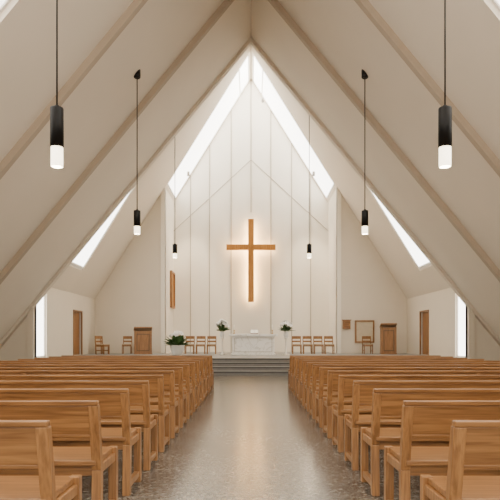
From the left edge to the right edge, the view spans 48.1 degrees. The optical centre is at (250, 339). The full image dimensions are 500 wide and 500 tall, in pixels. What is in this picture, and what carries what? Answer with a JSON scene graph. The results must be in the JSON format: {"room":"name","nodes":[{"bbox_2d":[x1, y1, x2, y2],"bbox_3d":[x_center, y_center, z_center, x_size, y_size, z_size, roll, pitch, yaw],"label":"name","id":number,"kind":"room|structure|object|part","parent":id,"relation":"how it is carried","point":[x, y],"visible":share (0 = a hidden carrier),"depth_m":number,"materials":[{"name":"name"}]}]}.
{"room":"house of worship","nodes":[
{"label":"house of worship","id":0,"kind":"room"},
{"bbox_2d":[27,288,94,358],"bbox_3d":[-7.880,-0.529,24.050,0.220,3.518,8.100,0,0,0],"label":"wall","id":1,"kind":"structure","parent":0,"point":[60,305],"depth_m":23.08,"materials":[{"name":"paint"}]},
{"bbox_2d":[37,296,44,357],"bbox_3d":[-7.890,-0.585,20.800,0.100,2.470,1.000,0,0,0],"label":"window","id":2,"kind":"structure","parent":1,"relation":"in","point":[41,305],"depth_m":21.05,"materials":[{"name":"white glass"}]},
{"bbox_2d":[73,310,82,354],"bbox_3d":[-7.827,-0.331,25.100,0.175,1.999,1.300,0,0,0],"label":"door","id":3,"kind":"structure","parent":1,"relation":"in","point":[76,315],"depth_m":25.38,"materials":[{"name":"brown wood"}]},
{"bbox_2d":[0,0,250,340],"bbox_3d":[-4.975,-4.875,8.500,9.950,12.389,23.000,0,0,0],"label":"ceiling","id":4,"kind":"structure","parent":0,"point":[161,30],"depth_m":14.93,"materials":[{"name":"paint"}]},
{"bbox_2d":[0,0,10,12],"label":"window","id":5,"kind":"structure","parent":4,"relation":"attached to","point":[3,3],"depth_m":9.65,"materials":[{"name":"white glass"}]},
{"bbox_2d":[134,69,140,234],"bbox_3d":[-3.030,-5.004,14.900,0.180,4.368,0.180,0,0,0],"label":"pendant lamp","id":6,"kind":"object","parent":4,"relation":"hanging from","point":[137,213],"visible":0.98,"depth_m":14.86,"materials":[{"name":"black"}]},
{"bbox_2d":[134,226,139,234],"bbox_3d":[-3.030,-2.925,14.900,0.162,0.211,0.162,0,0,0],"label":"diffuser","id":7,"kind":"object","parent":6,"relation":"attached to","point":[136,228],"depth_m":14.83,"materials":[{"name":"white glass"}]},
{"bbox_2d":[95,190,165,352],"bbox_3d":[-6.125,-3.526,28.000,3.690,8.392,0.200,0,0,0],"label":"wall","id":8,"kind":"structure","parent":0,"point":[130,298],"depth_m":27.90,"materials":[{"name":"paint"}]},
{"bbox_2d":[161,187,173,352],"bbox_3d":[-4.380,-3.526,29.520,0.200,8.392,3.360,0,0,0],"label":"wall","id":9,"kind":"structure","parent":0,"point":[169,221],"depth_m":28.37,"materials":[{"name":"white paint"}]},
{"bbox_2d":[170,270,174,308],"bbox_3d":[-4.220,-2.695,30.150,0.120,1.950,1.300,0,0,0],"label":"carved wall panel","id":10,"kind":"object","parent":9,"relation":"attached to","point":[172,274],"visible":1,"depth_m":30.17,"materials":[{"name":"brown wood"}]},
{"bbox_2d":[0,305,499,359],"bbox_3d":[0.000,-7.270,20.200,22.000,17.000,0.200,0,0,0],"label":"wall","id":11,"kind":"structure","parent":0,"point":[15,347],"depth_m":20.10,"materials":[{"name":"paint"}]},
{"bbox_2d":[0,37,499,348],"bbox_3d":[0.000,-4.795,19.990,19.753,12.050,0.260,0,0,0],"label":"roof beam","id":12,"kind":"structure","parent":11,"relation":"attached to","point":[250,41],"depth_m":19.86,"materials":[{"name":"wood"}]},
{"bbox_2d":[174,79,327,351],"bbox_3d":[0.000,-6.720,31.100,8.960,15.900,0.200,0,0,0],"label":"wall","id":13,"kind":"structure","parent":0,"point":[250,116],"depth_m":31.00,"materials":[{"name":"white paint"}]},
{"bbox_2d":[226,219,275,301],"bbox_3d":[0.000,-4.330,30.725,2.680,4.520,0.550,0,0,0],"label":"cross","id":14,"kind":"object","parent":13,"relation":"attached to","point":[250,246],"depth_m":30.45,"materials":[{"name":"brown wood"}]},
{"bbox_2d":[174,110,327,351],"bbox_3d":[0.000,-6.900,30.983,8.560,15.140,0.035,0,0,0],"label":"trim","id":15,"kind":"structure","parent":13,"relation":"attached to","point":[231,110],"depth_m":30.96,"materials":[{"name":"white wood"}]},
{"bbox_2d":[82,375,419,499],"bbox_3d":[0.000,1.330,14.000,22.000,0.200,34.400,0,0,0],"label":"floor","id":16,"kind":"structure","parent":0,"point":[250,438],"depth_m":5.76,"materials":[{"name":"stone"}]},
{"bbox_2d":[0,420,81,499],"bbox_3d":[-2.815,0.805,2.894,3.720,0.850,0.553,0,0,0],"label":"pew","id":17,"kind":"object","parent":16,"relation":"on","point":[24,444],"visible":1,"depth_m":2.67,"materials":[{"name":"brown wood"}]},
{"bbox_2d":[0,400,117,499],"bbox_3d":[-2.815,0.805,3.754,3.720,0.850,0.553,0,0,0],"label":"pew","id":18,"kind":"object","parent":16,"relation":"on","point":[68,418],"visible":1,"depth_m":3.53,"materials":[{"name":"brown wood"}]},
{"bbox_2d":[0,389,140,495],"bbox_3d":[-2.815,0.805,4.614,3.720,0.850,0.553,0,0,0],"label":"pew","id":19,"kind":"object","parent":16,"relation":"on","point":[114,403],"visible":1,"depth_m":4.39,"materials":[{"name":"brown wood"}]},
{"bbox_2d":[0,381,157,470],"bbox_3d":[-2.815,0.805,5.474,3.720,0.850,0.553,0,0,0],"label":"pew","id":20,"kind":"object","parent":16,"relation":"on","point":[139,391],"visible":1,"depth_m":5.23,"materials":[{"name":"brown wood"}]},
{"bbox_2d":[0,375,169,451],"bbox_3d":[-2.815,0.805,6.334,3.720,0.850,0.553,0,0,0],"label":"pew","id":21,"kind":"object","parent":16,"relation":"on","point":[156,382],"visible":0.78,"depth_m":6.08,"materials":[{"name":"brown wood"}]},
{"bbox_2d":[0,371,178,438],"bbox_3d":[-2.815,0.805,7.194,3.720,0.850,0.553,0,0,0],"label":"pew","id":22,"kind":"object","parent":16,"relation":"on","point":[169,380],"visible":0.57,"depth_m":6.94,"materials":[{"name":"brown wood"}]},
{"bbox_2d":[0,367,186,427],"bbox_3d":[-2.815,0.805,8.054,3.720,0.850,0.553,0,0,0],"label":"pew","id":23,"kind":"object","parent":16,"relation":"on","point":[178,371],"visible":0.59,"depth_m":7.80,"materials":[{"name":"brown wood"}]},
{"bbox_2d":[0,365,192,418],"bbox_3d":[-2.815,0.805,8.914,3.720,0.850,0.553,0,0,0],"label":"pew","id":24,"kind":"object","parent":16,"relation":"on","point":[186,369],"visible":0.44,"depth_m":8.64,"materials":[{"name":"brown wood"}]},
{"bbox_2d":[0,362,197,411],"bbox_3d":[-2.815,0.805,9.774,3.720,0.850,0.553,0,0,0],"label":"pew","id":25,"kind":"object","parent":16,"relation":"on","point":[194,384],"visible":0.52,"depth_m":9.52,"materials":[{"name":"brown wood"}]},
{"bbox_2d":[0,360,201,405],"bbox_3d":[-2.815,0.805,10.634,3.720,0.850,0.553,0,0,0],"label":"pew","id":26,"kind":"object","parent":16,"relation":"on","point":[197,362],"visible":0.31,"depth_m":10.38,"materials":[{"name":"brown wood"}]},
{"bbox_2d":[18,359,205,400],"bbox_3d":[-2.815,0.805,11.494,3.720,0.850,0.553,0,0,0],"label":"pew","id":27,"kind":"object","parent":16,"relation":"on","point":[202,376],"visible":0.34,"depth_m":11.22,"materials":[{"name":"brown wood"}]},
{"bbox_2d":[34,358,208,396],"bbox_3d":[-2.815,0.805,12.354,3.720,0.850,0.553,0,0,0],"label":"pew","id":28,"kind":"object","parent":16,"relation":"on","point":[205,359],"visible":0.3,"depth_m":12.08,"materials":[{"name":"brown wood"}]},
{"bbox_2d":[49,356,210,392],"bbox_3d":[-2.815,0.805,13.214,3.720,0.850,0.553,0,0,0],"label":"pew","id":29,"kind":"object","parent":16,"relation":"on","point":[207,357],"visible":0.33,"depth_m":12.94,"materials":[{"name":"brown wood"}]},
{"bbox_2d":[61,355,213,389],"bbox_3d":[-2.815,0.805,14.074,3.720,0.850,0.553,0,0,0],"label":"pew","id":30,"kind":"object","parent":16,"relation":"on","point":[211,363],"visible":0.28,"depth_m":13.80,"materials":[{"name":"brown wood"}]},
{"bbox_2d":[0,0,499,284],"bbox_3d":[0.000,-4.795,16.300,19.753,12.050,0.180,0,0,0],"label":"ceiling beam","id":31,"kind":"structure","parent":16,"relation":"on","point":[224,6],"depth_m":16.21,"materials":[{"name":"wood"}]},
{"bbox_2d":[0,0,499,179],"bbox_3d":[0.000,-4.795,12.600,19.753,12.050,0.180,0,0,0],"label":"ceiling beam","id":32,"kind":"structure","parent":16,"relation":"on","point":[135,6],"depth_m":12.51,"materials":[{"name":"paint"}]},
{"bbox_2d":[48,352,453,374],"bbox_3d":[0.000,0.950,25.238,15.520,0.560,11.525,0,0,0],"label":"steps","id":33,"kind":"structure","parent":16,"relation":"on","point":[228,364],"depth_m":20.50,"materials":[{"name":"stone"}]},
{"bbox_2d":[95,336,109,354],"bbox_3d":[-6.878,0.239,25.911,0.520,0.860,0.440,0,0,21],"label":"chair","id":34,"kind":"object","parent":33,"relation":"on","point":[101,345],"visible":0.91,"depth_m":25.79,"materials":[{"name":"brown wood"}]},
{"bbox_2d":[122,336,131,353],"bbox_3d":[-6.003,0.239,27.130,0.440,0.860,0.520,0,0,-6],"label":"chair","id":35,"kind":"object","parent":33,"relation":"on","point":[124,337],"visible":1,"depth_m":27.32,"materials":[{"name":"brown wood"}]},
{"bbox_2d":[133,327,151,353],"bbox_3d":[-5.060,0.030,26.200,0.840,1.278,0.520,0,0,-14],"label":"lectern","id":36,"kind":"object","parent":33,"relation":"on","point":[142,336],"visible":0.98,"depth_m":26.01,"materials":[{"name":"brown wood"}]},
{"bbox_2d":[164,330,188,354],"bbox_3d":[-3.213,0.121,24.268,1.280,1.095,1.161,0,0,-43],"label":"potted plant","id":37,"kind":"object","parent":33,"relation":"on","point":[176,343],"visible":1,"depth_m":24.09,"materials":[{"name":"ceramic"}]},
{"bbox_2d":[170,345,184,354],"bbox_3d":[-3.200,0.444,24.300,0.660,0.450,0.660,0,0,0],"label":"pot","id":38,"kind":"object","parent":37,"relation":"attached to","point":[175,349],"depth_m":24.06,"materials":[{"name":"ceramic"}]},
{"bbox_2d":[184,336,194,353],"bbox_3d":[-2.950,0.239,26.930,0.440,0.860,0.520,0,0,0],"label":"chair","id":39,"kind":"object","parent":33,"relation":"on","point":[187,337],"visible":0.85,"depth_m":27.13,"materials":[{"name":"brown wood"}]},
{"bbox_2d":[196,336,205,353],"bbox_3d":[-2.420,0.239,26.930,0.440,0.860,0.520,0,0,0],"label":"chair","id":40,"kind":"object","parent":33,"relation":"on","point":[198,337],"visible":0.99,"depth_m":27.13,"materials":[{"name":"brown wood"}]},
{"bbox_2d":[207,336,215,353],"bbox_3d":[-1.900,0.239,26.930,0.440,0.860,0.520,0,0,0],"label":"chair","id":41,"kind":"object","parent":33,"relation":"on","point":[208,337],"visible":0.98,"depth_m":27.13,"materials":[{"name":"brown wood"}]},
{"bbox_2d":[215,319,228,354],"bbox_3d":[-1.257,-0.154,25.292,0.725,1.645,0.852,0,0,0],"label":"flower arrangement","id":42,"kind":"object","parent":33,"relation":"on","point":[222,328],"visible":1,"depth_m":25.23,"materials":[{"name":"ceramic"}]},
{"bbox_2d":[229,334,277,354],"bbox_3d":[0.100,0.199,25.000,2.160,0.940,0.900,0,0,0],"label":"altar","id":43,"kind":"object","parent":33,"relation":"on","point":[242,344],"visible":0.97,"depth_m":24.65,"materials":[{"name":"stone"}]},
{"bbox_2d":[279,320,295,354],"bbox_3d":[1.620,-0.127,25.322,0.854,1.592,0.694,0,0,-23],"label":"stand","id":44,"kind":"object","parent":33,"relation":"on","point":[287,325],"visible":1,"depth_m":25.23,"materials":[{"name":"ceramic"}]},
{"bbox_2d":[292,336,301,353],"bbox_3d":[2.200,0.239,26.930,0.440,0.860,0.520,0,0,0],"label":"chair","id":45,"kind":"object","parent":33,"relation":"on","point":[293,337],"visible":0.98,"depth_m":27.13,"materials":[{"name":"brown wood"}]},
{"bbox_2d":[303,336,312,353],"bbox_3d":[2.720,0.239,26.930,0.440,0.860,0.520,0,0,0],"label":"chair","id":46,"kind":"object","parent":33,"relation":"on","point":[304,337],"visible":0.97,"depth_m":27.12,"materials":[{"name":"brown wood"}]},
{"bbox_2d":[313,336,323,353],"bbox_3d":[3.240,0.239,26.930,0.440,0.860,0.520,0,0,0],"label":"chair","id":47,"kind":"object","parent":33,"relation":"on","point":[314,337],"visible":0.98,"depth_m":27.12,"materials":[{"name":"brown wood"}]},
{"bbox_2d":[324,336,334,353],"bbox_3d":[3.760,0.239,26.930,0.440,0.860,0.520,0,0,0],"label":"chair","id":48,"kind":"object","parent":33,"relation":"on","point":[325,337],"visible":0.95,"depth_m":27.12,"materials":[{"name":"brown wood"}]},
{"bbox_2d":[362,336,372,353],"bbox_3d":[5.620,0.239,27.030,0.440,0.860,0.520,0,0,0],"label":"chair","id":49,"kind":"object","parent":33,"relation":"on","point":[363,337],"visible":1,"depth_m":27.22,"materials":[{"name":"brown wood"}]},
{"bbox_2d":[379,323,396,353],"bbox_3d":[6.420,-0.055,26.200,0.740,1.448,0.520,0,0,6],"label":"lectern","id":50,"kind":"object","parent":33,"relation":"on","point":[388,331],"visible":0.98,"depth_m":26.00,"materials":[{"name":"brown wood"}]},
{"bbox_3d":[6.399,0.029,25.994,0.480,0.960,0.015,0,0,6],"label":"frame","id":51,"kind":"part","parent":50,"relation":"part of","materials":[{"name":"brown wood"}]},
{"bbox_2d":[288,355,440,389],"bbox_3d":[2.815,0.805,14.074,3.720,0.850,0.553,0,0,0],"label":"pew","id":52,"kind":"object","parent":16,"relation":"on","point":[290,363],"visible":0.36,"depth_m":13.80,"materials":[{"name":"brown wood"}]},
{"bbox_2d":[291,356,452,392],"bbox_3d":[2.815,0.805,13.214,3.720,0.850,0.553,0,0,0],"label":"pew","id":53,"kind":"object","parent":16,"relation":"on","point":[293,357],"visible":0.28,"depth_m":12.94,"materials":[{"name":"brown wood"}]},
{"bbox_2d":[293,358,467,396],"bbox_3d":[2.815,0.805,12.354,3.720,0.850,0.553,0,0,0],"label":"pew","id":54,"kind":"object","parent":16,"relation":"on","point":[296,359],"visible":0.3,"depth_m":12.08,"materials":[{"name":"brown wood"}]},
{"bbox_2d":[296,359,483,400],"bbox_3d":[2.815,0.805,11.494,3.720,0.850,0.553,0,0,0],"label":"pew","id":55,"kind":"object","parent":16,"relation":"on","point":[299,376],"visible":0.24,"depth_m":11.22,"materials":[{"name":"brown wood"}]},
{"bbox_2d":[300,360,499,405],"bbox_3d":[2.815,0.805,10.634,3.720,0.850,0.553,0,0,0],"label":"pew","id":56,"kind":"object","parent":16,"relation":"on","point":[304,362],"visible":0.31,"depth_m":10.38,"materials":[{"name":"brown wood"}]},
{"bbox_2d":[304,362,499,411],"bbox_3d":[2.815,0.805,9.774,3.720,0.850,0.553,0,0,0],"label":"pew","id":57,"kind":"object","parent":16,"relation":"on","point":[307,384],"visible":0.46,"depth_m":9.52,"materials":[{"name":"brown wood"}]},
{"bbox_2d":[309,365,499,418],"bbox_3d":[2.815,0.805,8.914,3.720,0.850,0.553,0,0,0],"label":"pew","id":58,"kind":"object","parent":16,"relation":"on","point":[315,369],"visible":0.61,"depth_m":8.64,"materials":[{"name":"brown wood"}]},
{"bbox_2d":[315,367,499,427],"bbox_3d":[2.815,0.805,8.054,3.720,0.850,0.553,0,0,0],"label":"pew","id":59,"kind":"object","parent":16,"relation":"on","point":[323,371],"visible":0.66,"depth_m":7.80,"materials":[{"name":"brown wood"}]},
{"bbox_2d":[323,371,499,438],"bbox_3d":[2.815,0.805,7.194,3.720,0.850,0.553,0,0,0],"label":"pew","id":60,"kind":"object","parent":16,"relation":"on","point":[332,380],"visible":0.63,"depth_m":6.94,"materials":[{"name":"brown wood"}]},
{"bbox_2d":[332,375,499,451],"bbox_3d":[2.815,0.805,6.334,3.720,0.850,0.553,0,0,0],"label":"pew","id":61,"kind":"object","parent":16,"relation":"on","point":[345,382],"visible":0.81,"depth_m":6.08,"materials":[{"name":"brown wood"}]},
{"bbox_2d":[344,381,499,470],"bbox_3d":[2.815,0.805,5.474,3.720,0.850,0.553,0,0,0],"label":"pew","id":62,"kind":"object","parent":16,"relation":"on","point":[362,391],"visible":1,"depth_m":5.24,"materials":[{"name":"brown wood"}]},
{"bbox_2d":[360,389,499,495],"bbox_3d":[2.815,0.805,4.614,3.720,0.850,0.553,0,0,0],"label":"pew","id":63,"kind":"object","parent":16,"relation":"on","point":[386,403],"visible":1,"depth_m":4.39,"materials":[{"name":"brown wood"}]},
{"bbox_2d":[384,400,499,499],"bbox_3d":[2.815,0.805,3.754,3.720,0.850,0.553,0,0,0],"label":"pew","id":64,"kind":"object","parent":16,"relation":"on","point":[419,418],"visible":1,"depth_m":3.53,"materials":[{"name":"brown wood"}]},
{"bbox_2d":[420,420,499,499],"bbox_3d":[2.815,0.805,2.894,3.720,0.850,0.553,0,0,0],"label":"pew","id":65,"kind":"object","parent":16,"relation":"on","point":[473,444],"visible":1,"depth_m":2.67,"materials":[{"name":"brown wood"}]},
{"bbox_3d":[0.000,-4.795,8.900,19.753,12.050,0.180,0,0,0],"label":"trim","id":66,"kind":"structure","parent":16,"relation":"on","visible":0},
{"bbox_2d":[50,0,63,168],"bbox_3d":[-3.070,-4.940,8.860,0.210,4.400,0.210,0,0,0],"label":"pendant lamp","id":67,"kind":"object","parent":66,"relation":"hanging from","point":[56,111],"visible":1,"depth_m":8.79,"materials":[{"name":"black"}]},
{"bbox_2d":[51,145,62,168],"bbox_3d":[-3.070,-2.898,8.860,0.189,0.316,0.189,0,0,0],"label":"diffuser","id":68,"kind":"object","parent":67,"relation":"attached to","point":[56,150],"depth_m":8.78,"materials":[{"name":"white glass"}]},
{"bbox_2d":[438,0,451,168],"bbox_3d":[3.070,-4.940,8.860,0.210,4.400,0.210,0,0,0],"label":"pendant lamp","id":69,"kind":"object","parent":66,"relation":"hanging from","point":[445,111],"visible":1,"depth_m":8.79,"materials":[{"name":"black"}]},
{"bbox_2d":[439,145,450,168],"bbox_3d":[3.070,-2.898,8.860,0.189,0.316,0.189,0,0,0],"label":"diffuser","id":70,"kind":"object","parent":69,"relation":"attached to","point":[444,150],"depth_m":8.78,"materials":[{"name":"white glass"}]},
{"bbox_2d":[51,45,450,298],"bbox_3d":[0.000,-8.204,23.950,16.040,13.132,7.900,0,0,0],"label":"ceiling","id":71,"kind":"structure","parent":0,"point":[88,281],"depth_m":25.95,"materials":[{"name":"paint"}]},
{"bbox_2d":[70,187,133,268],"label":"window","id":72,"kind":"structure","parent":71,"relation":"attached to","point":[80,261],"depth_m":23.48,"materials":[{"name":"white glass"}]},
{"bbox_2d":[173,243,176,257],"bbox_3d":[-3.070,-6.484,22.600,0.190,6.348,0.190,0,0,0],"label":"pendant lamp","id":73,"kind":"object","parent":71,"relation":"hanging from","point":[174,244],"visible":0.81,"depth_m":22.52,"materials":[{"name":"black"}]},
{"bbox_2d":[307,116,311,257],"bbox_3d":[2.350,-7.060,22.600,0.190,7.500,0.190,0,0,0],"label":"pendant lamp","id":74,"kind":"object","parent":71,"relation":"hanging from","point":[309,246],"visible":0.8,"depth_m":22.59,"materials":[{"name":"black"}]},
{"bbox_2d":[368,187,431,268],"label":"window","id":75,"kind":"structure","parent":71,"relation":"attached to","point":[421,261],"depth_m":23.48,"materials":[{"name":"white glass"}]},
{"bbox_2d":[165,50,336,201],"bbox_3d":[0.000,-11.036,29.550,8.960,7.468,3.300,0,0,0],"label":"ceiling","id":76,"kind":"structure","parent":0,"point":[249,54],"depth_m":28.31,"materials":[{"name":"white paint"}]},
{"bbox_2d":[167,55,248,198],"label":"window","id":77,"kind":"structure","parent":76,"relation":"attached to","point":[241,79],"depth_m":29.50,"materials":[{"name":"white glass"}]},
{"bbox_2d":[253,55,334,198],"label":"window","id":78,"kind":"structure","parent":76,"relation":"attached to","point":[260,79],"depth_m":29.49,"materials":[{"name":"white glass"}]},
{"bbox_2d":[328,187,340,352],"bbox_3d":[4.380,-3.526,29.520,0.200,8.392,3.360,0,0,0],"label":"wall","id":79,"kind":"structure","parent":0,"point":[333,270],"depth_m":28.71,"materials":[{"name":"white paint"}]},
{"bbox_2d":[336,190,406,352],"bbox_3d":[6.125,-3.526,28.000,3.690,8.392,0.200,0,0,0],"label":"wall","id":80,"kind":"structure","parent":0,"point":[369,291],"depth_m":27.90,"materials":[{"name":"beige paint"}]},
{"bbox_2d":[342,320,350,328],"bbox_3d":[4.750,-0.780,27.805,0.440,0.460,0.190,0,0,0],"label":"offering box","id":81,"kind":"object","parent":80,"relation":"attached to","point":[346,323],"visible":1,"depth_m":27.73,"materials":[{"name":"brown wood"}]},
{"bbox_2d":[355,320,373,342],"bbox_3d":[5.650,-0.420,27.855,0.960,1.120,0.090,0,0,0],"label":"wall frame","id":82,"kind":"object","parent":80,"relation":"attached to","point":[362,327],"depth_m":27.87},
{"bbox_2d":[251,0,499,337],"bbox_3d":[4.975,-4.875,8.500,9.950,12.389,23.000,0,0,0],"label":"ceiling","id":83,"kind":"structure","parent":0,"point":[340,30],"depth_m":14.93,"materials":[{"name":"paint"}]},
{"bbox_2d":[361,69,367,234],"bbox_3d":[3.030,-5.004,14.900,0.180,4.368,0.180,0,0,0],"label":"pendant lamp","id":84,"kind":"object","parent":83,"relation":"hanging from","point":[364,213],"visible":0.98,"depth_m":14.86,"materials":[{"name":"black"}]},
{"bbox_2d":[362,226,367,234],"bbox_3d":[3.030,-2.925,14.900,0.162,0.211,0.162,0,0,0],"label":"diffuser","id":85,"kind":"object","parent":84,"relation":"attached to","point":[364,228],"depth_m":14.83,"materials":[{"name":"white glass"}]},
{"bbox_2d":[491,0,499,9],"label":"window","id":86,"kind":"structure","parent":83,"relation":"attached to","point":[496,2],"depth_m":9.65,"materials":[{"name":"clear glass"}]},
{"bbox_2d":[407,288,474,358],"bbox_3d":[7.880,-0.529,24.050,0.220,3.518,8.100,0,0,0],"label":"wall","id":87,"kind":"structure","parent":0,"point":[441,305],"depth_m":23.08,"materials":[{"name":"paint"}]},
{"bbox_2d":[419,310,428,354],"bbox_3d":[7.827,-0.331,25.100,0.175,1.999,1.300,0,0,0],"label":"door","id":88,"kind":"structure","parent":87,"relation":"in","point":[425,315],"depth_m":25.38,"materials":[{"name":"brown wood"}]},
{"bbox_2d":[457,296,464,357],"bbox_3d":[7.890,-0.585,20.800,0.100,2.470,1.000,0,0,0],"label":"window","id":89,"kind":"structure","parent":87,"relation":"in","point":[460,305],"depth_m":21.05,"materials":[{"name":"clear glass"}]}
]}

